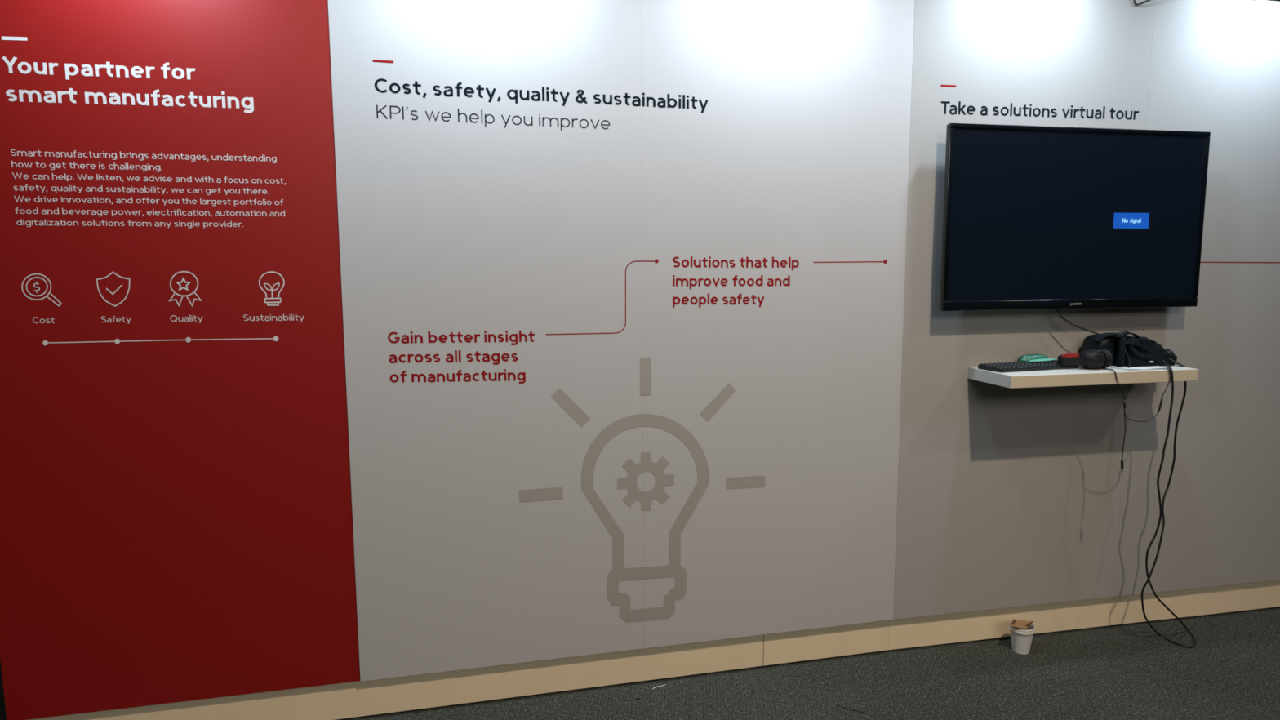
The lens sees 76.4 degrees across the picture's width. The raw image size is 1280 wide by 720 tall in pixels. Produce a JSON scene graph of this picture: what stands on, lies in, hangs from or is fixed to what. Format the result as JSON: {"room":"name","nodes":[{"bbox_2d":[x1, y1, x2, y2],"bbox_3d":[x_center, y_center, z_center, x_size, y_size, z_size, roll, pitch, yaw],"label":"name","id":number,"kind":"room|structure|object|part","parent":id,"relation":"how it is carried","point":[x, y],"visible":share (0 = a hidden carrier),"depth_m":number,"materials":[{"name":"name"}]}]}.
{"room":"trade show booth","nodes":[
{"label":"trade show booth","id":0,"kind":"room"},
{"bbox_2d":[0,0,1279,719],"bbox_3d":[0.967,-0.175,2.964,5.885,2.343,0.080,-2,7,-13],"label":"wall","id":1,"kind":"structure","parent":0,"point":[341,341],"depth_m":2.68,"materials":[{"name":"grey paint"}]},
{"bbox_2d":[1,35,27,40],"bbox_3d":[-1.719,-0.883,2.235,0.062,0.011,0.001,-2,7,-13],"label":"print","id":2,"kind":"object","parent":1,"relation":"attached to","point":[24,38],"depth_m":2.23},
{"bbox_2d":[21,273,62,306],"bbox_3d":[-1.706,-0.199,2.319,0.098,0.096,0.001,-2,7,-13],"label":"print","id":3,"kind":"object","parent":1,"relation":"attached to","point":[37,289],"depth_m":2.32,"materials":[{"name":"grey paint"}]},
{"bbox_2d":[96,271,130,306],"bbox_3d":[-1.527,-0.206,2.361,0.088,0.103,0.001,-2,7,-13],"label":"print","id":4,"kind":"object","parent":1,"relation":"on","point":[113,288],"depth_m":2.36,"materials":[{"name":"grey paint"}]},
{"bbox_2d":[42,336,278,345],"bbox_3d":[-1.408,-0.057,2.408,0.630,0.019,0.001,-2,7,-13],"label":"print","id":5,"kind":"object","parent":1,"relation":"attached to","point":[46,340],"depth_m":2.41,"materials":[{"name":"grey paint"}]},
{"bbox_3d":[-1.412,-0.101,2.425,1.004,2.343,0.045,-2,7,-13],"label":"panel","id":6,"kind":"part","parent":1,"relation":"part of","materials":[{"name":"red paint"}]},
{"bbox_2d":[168,271,201,306],"bbox_3d":[-1.346,-0.210,2.404,0.090,0.106,0.001,-2,7,-13],"label":"print","id":7,"kind":"object","parent":1,"relation":"on","point":[184,286],"depth_m":2.41,"materials":[{"name":"grey paint"}]},
{"bbox_2d":[258,271,284,306],"bbox_3d":[-1.113,-0.216,2.459,0.073,0.104,0.001,-2,7,-13],"label":"print","id":8,"kind":"object","parent":1,"relation":"on","point":[271,283],"depth_m":2.46,"materials":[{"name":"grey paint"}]},
{"bbox_2d":[373,59,393,62],"bbox_3d":[-0.775,-0.901,2.454,0.060,0.007,0.001,-2,7,-13],"label":"print","id":9,"kind":"object","parent":1,"relation":"attached to","point":[374,60],"depth_m":2.46},
{"bbox_3d":[-0.460,-0.131,2.646,0.952,2.343,0.045,-2,7,-13],"label":"panel","id":10,"kind":"part","parent":1,"relation":"part of","materials":[{"name":"white paint"}]},
{"bbox_2d":[519,487,563,502],"bbox_3d":[-0.331,0.451,2.722,0.147,0.042,0.001,-2,7,-13],"label":"print","id":11,"kind":"object","parent":1,"relation":"attached to","point":[554,493],"depth_m":2.72},
{"bbox_2d":[551,388,590,426],"bbox_3d":[-0.231,0.159,2.712,0.131,0.136,0.001,-2,7,-13],"label":"print","id":12,"kind":"object","parent":1,"relation":"attached to","point":[559,396],"depth_m":2.71},
{"bbox_2d":[546,258,658,334],"bbox_3d":[-0.123,-0.209,2.693,0.382,0.246,0.001,-2,7,-13],"label":"print","id":13,"kind":"object","parent":1,"relation":"attached to","point":[584,296],"depth_m":2.69,"materials":[{"name":"red"}]},
{"bbox_2d":[581,413,709,569],"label":"print","id":14,"kind":"object","parent":1,"relation":"attached to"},
{"bbox_2d":[640,357,651,395],"bbox_3d":[0.019,0.056,2.759,0.039,0.131,0.001,-2,7,-13],"label":"print","id":15,"kind":"object","parent":1,"relation":"attached to","point":[645,362],"depth_m":2.76},
{"bbox_2d":[617,452,674,511],"bbox_3d":[0.021,0.419,2.803,0.202,0.206,0.001,-2,7,-13],"label":"print","id":16,"kind":"object","parent":1,"relation":"attached to","point":[662,480],"depth_m":2.80},
{"bbox_2d":[607,564,686,622],"bbox_3d":[0.025,0.817,2.851,0.287,0.198,0.001,-2,7,-13],"label":"print","id":17,"kind":"object","parent":1,"relation":"attached to","point":[615,597],"depth_m":2.85},
{"bbox_2d":[27,579,1279,719],"bbox_3d":[0.951,1.057,3.139,5.816,0.143,0.087,-2,7,-13],"label":"baseboard","id":18,"kind":"structure","parent":1,"relation":"attached to","point":[353,700],"depth_m":2.95,"materials":[{"name":"beige wood"}]},
{"bbox_3d":[-0.459,1.161,2.835,2.906,0.020,0.044,-2,7,-13],"label":"foot rail","id":19,"kind":"part","parent":18,"relation":"part of","materials":[{"name":"black"}]},
{"bbox_3d":[2.373,1.073,3.466,2.900,0.020,0.044,-2,7,-12],"label":"foot rail","id":20,"kind":"part","parent":18,"relation":"part of","materials":[{"name":"black"}]},
{"bbox_2d":[700,382,735,421],"bbox_3d":[0.272,0.147,2.831,0.132,0.134,0.001,-2,7,-13],"label":"print","id":21,"kind":"object","parent":1,"relation":"attached to","point":[720,399],"depth_m":2.83},
{"bbox_2d":[726,475,764,488],"bbox_3d":[0.376,0.435,2.890,0.146,0.043,0.001,-2,7,-13],"label":"print","id":22,"kind":"object","parent":1,"relation":"attached to","point":[752,481],"depth_m":2.89},
{"bbox_3d":[0.479,-0.162,2.868,0.978,2.343,0.045,-2,7,-13],"label":"panel","id":23,"kind":"part","parent":1,"relation":"part of","materials":[{"name":"white paint"}]},
{"bbox_2d":[813,259,887,263],"bbox_3d":[0.748,-0.348,2.886,0.287,0.014,0.001,-2,7,-13],"label":"print","id":24,"kind":"object","parent":1,"relation":"attached to","point":[815,261],"depth_m":2.89,"materials":[{"name":"red"}]},
{"bbox_2d":[941,84,955,87],"bbox_3d":[1.097,-0.974,2.891,0.061,0.007,0.001,-2,7,-12],"label":"print","id":25,"kind":"object","parent":1,"relation":"attached to","point":[951,86],"depth_m":2.89},
{"bbox_3d":[1.434,-0.191,3.080,0.978,2.343,0.045,-2,7,-12],"label":"panel","id":26,"kind":"part","parent":1,"relation":"part of","materials":[{"name":"white paint"}]},
{"bbox_2d":[939,123,1210,311],"bbox_3d":[1.597,-0.518,3.006,1.081,0.653,0.088,-2,7,-12],"label":"television","id":27,"kind":"object","parent":1,"relation":"attached to","point":[1035,217],"visible":1,"depth_m":2.96,"materials":[{"name":"black plastic"}]},
{"bbox_3d":[1.597,-0.517,3.004,1.079,0.651,0.064,-2,7,-12],"label":"casing","id":28,"kind":"part","parent":27,"relation":"part of","materials":[{"name":"black plastic"}]},
{"bbox_2d":[1056,309,1115,336],"bbox_3d":[1.649,-0.155,3.014,0.214,0.135,0.021,1,7,10],"label":"cable","id":29,"kind":"object","parent":27,"relation":"hanging from","point":[1057,311],"visible":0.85,"depth_m":3.02,"materials":[{"name":"black rubber"}]},
{"bbox_2d":[967,365,1198,388],"bbox_3d":[1.626,0.051,3.000,0.767,0.044,0.253,-2,7,-12],"label":"wall shelf","id":30,"kind":"object","parent":1,"relation":"attached to","point":[1074,376],"visible":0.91,"depth_m":2.88,"materials":[{"name":"white wood"}]},
{"bbox_2d":[977,360,1078,373],"bbox_3d":[1.425,0.021,2.984,0.355,0.020,0.118,-3,7,-18],"label":"keyboard","id":31,"kind":"object","parent":30,"relation":"on","point":[1014,366],"visible":0.88,"depth_m":2.95,"materials":[{"name":"black plastic"}]},
{"bbox_2d":[1017,353,1057,362],"bbox_3d":[1.484,-0.007,3.038,0.145,0.030,0.062,-2,7,-12],"label":"pouch","id":32,"kind":"object","parent":31,"relation":"on","point":[1037,357],"visible":1,"depth_m":3.02,"materials":[{"name":"teal"}]},
{"bbox_2d":[1057,348,1112,368],"bbox_3d":[1.616,-0.005,2.974,0.168,0.074,0.121,-2,7,-12],"label":"headphones","id":33,"kind":"object","parent":30,"relation":"on","point":[1092,358],"visible":0.99,"depth_m":2.94,"materials":[{"name":"black plastic"}]},
{"bbox_2d":[1078,349,1106,368],"bbox_3d":[1.645,-0.002,2.959,0.095,0.072,0.081,-2,7,-12],"label":"ear cup","id":34,"kind":"object","parent":33,"relation":"on","point":[1092,358],"depth_m":2.93,"materials":[{"name":"black plastic"}]},
{"bbox_2d":[1097,348,1112,368],"bbox_3d":[1.689,-0.005,2.969,0.027,0.074,0.074,-2,7,-12],"label":"cushion","id":35,"kind":"object","parent":33,"relation":"on","point":[1107,356],"depth_m":2.94,"materials":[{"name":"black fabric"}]},
{"bbox_2d":[1099,363,1170,471],"bbox_3d":[1.789,0.206,2.959,0.262,0.385,0.092,-2,7,-12],"label":"lead","id":36,"kind":"object","parent":30,"relation":"hanging from","point":[1162,397],"visible":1,"depth_m":2.92,"materials":[{"name":"black rubber"}]},
{"bbox_2d":[1109,365,1168,369],"bbox_3d":[1.841,0.025,3.000,0.190,0.003,0.115,-2,7,-12],"label":"paper sheet","id":37,"kind":"object","parent":30,"relation":"on","point":[1116,366],"visible":0.73,"depth_m":2.98,"materials":[{"name":"white paper"}]},
{"bbox_2d":[1080,329,1177,367],"bbox_3d":[1.853,-0.044,3.055,0.354,0.141,0.153,-2,7,-12],"label":"headset","id":38,"kind":"object","parent":37,"relation":"on","point":[1136,350],"visible":0.91,"depth_m":3.01,"materials":[{"name":"black plastic"}]},
{"bbox_2d":[1115,336,1125,367],"bbox_3d":[1.774,-0.027,3.000,0.022,0.121,0.065,2,7,22],"label":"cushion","id":39,"kind":"object","parent":38,"relation":"on","point":[1120,340],"depth_m":2.98,"materials":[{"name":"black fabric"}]},
{"bbox_3d":[1.782,-0.004,2.974,0.021,0.064,0.007,3,8,26],"label":"strap cord","id":40,"kind":"part","parent":38,"relation":"part of","materials":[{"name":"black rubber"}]},
{"bbox_2d":[1141,357,1195,648],"bbox_3d":[2.057,0.552,3.120,0.406,1.148,0.128,-4,8,-27],"label":"power cable","id":41,"kind":"object","parent":30,"relation":"hanging from","point":[1161,504],"visible":0.99,"depth_m":3.06,"materials":[{"name":"black rubber"}]},
{"bbox_2d":[1133,0,1151,5],"bbox_3d":[2.074,-1.358,3.037,0.544,0.088,0.056,-1,7,-10],"label":"cable","id":42,"kind":"object","parent":1,"relation":"attached to","point":[1146,1],"visible":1,"depth_m":3.00,"materials":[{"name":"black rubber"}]},
{"bbox_3d":[2.395,-0.219,3.281,0.987,2.343,0.045,-2,7,-12],"label":"panel","id":43,"kind":"part","parent":1,"relation":"part of","materials":[{"name":"white paint"}]},
{"bbox_2d":[1200,262,1279,262],"bbox_3d":[2.827,-0.398,3.328,1.748,0.018,0.001,-2,7,-12],"label":"print","id":44,"kind":"object","parent":1,"relation":"attached to","point":[1201,262],"depth_m":3.24},
{"bbox_2d":[0,607,1279,719],"bbox_3d":[1.118,1.293,1.976,15.000,0.050,11.000,-2,7,-13],"label":"floor","id":45,"kind":"structure","parent":0,"point":[1232,671],"depth_m":2.89,"materials":[{"name":"carpet"}]},
{"bbox_2d":[835,704,867,713],"bbox_3d":[0.712,1.176,2.739,0.107,0.002,0.007,4,8,30],"label":"thread","id":46,"kind":"object","parent":45,"relation":"on","point":[836,704],"visible":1,"depth_m":2.74,"materials":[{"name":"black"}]},
{"bbox_2d":[1008,619,1035,654],"bbox_3d":[1.474,1.073,3.143,0.094,0.105,0.094,-3,8,-25],"label":"paper cup","id":47,"kind":"object","parent":45,"relation":"on","point":[1021,639],"visible":0.83,"depth_m":3.12,"materials":[{"name":"white paper"}]},
{"bbox_2d":[1008,619,1034,630],"bbox_3d":[1.474,1.016,3.142,0.062,0.027,0.145,5,9,37],"label":"scrap","id":48,"kind":"object","parent":47,"relation":"on","point":[1024,624],"visible":1,"depth_m":3.13,"materials":[{"name":"brown"}]}
]}

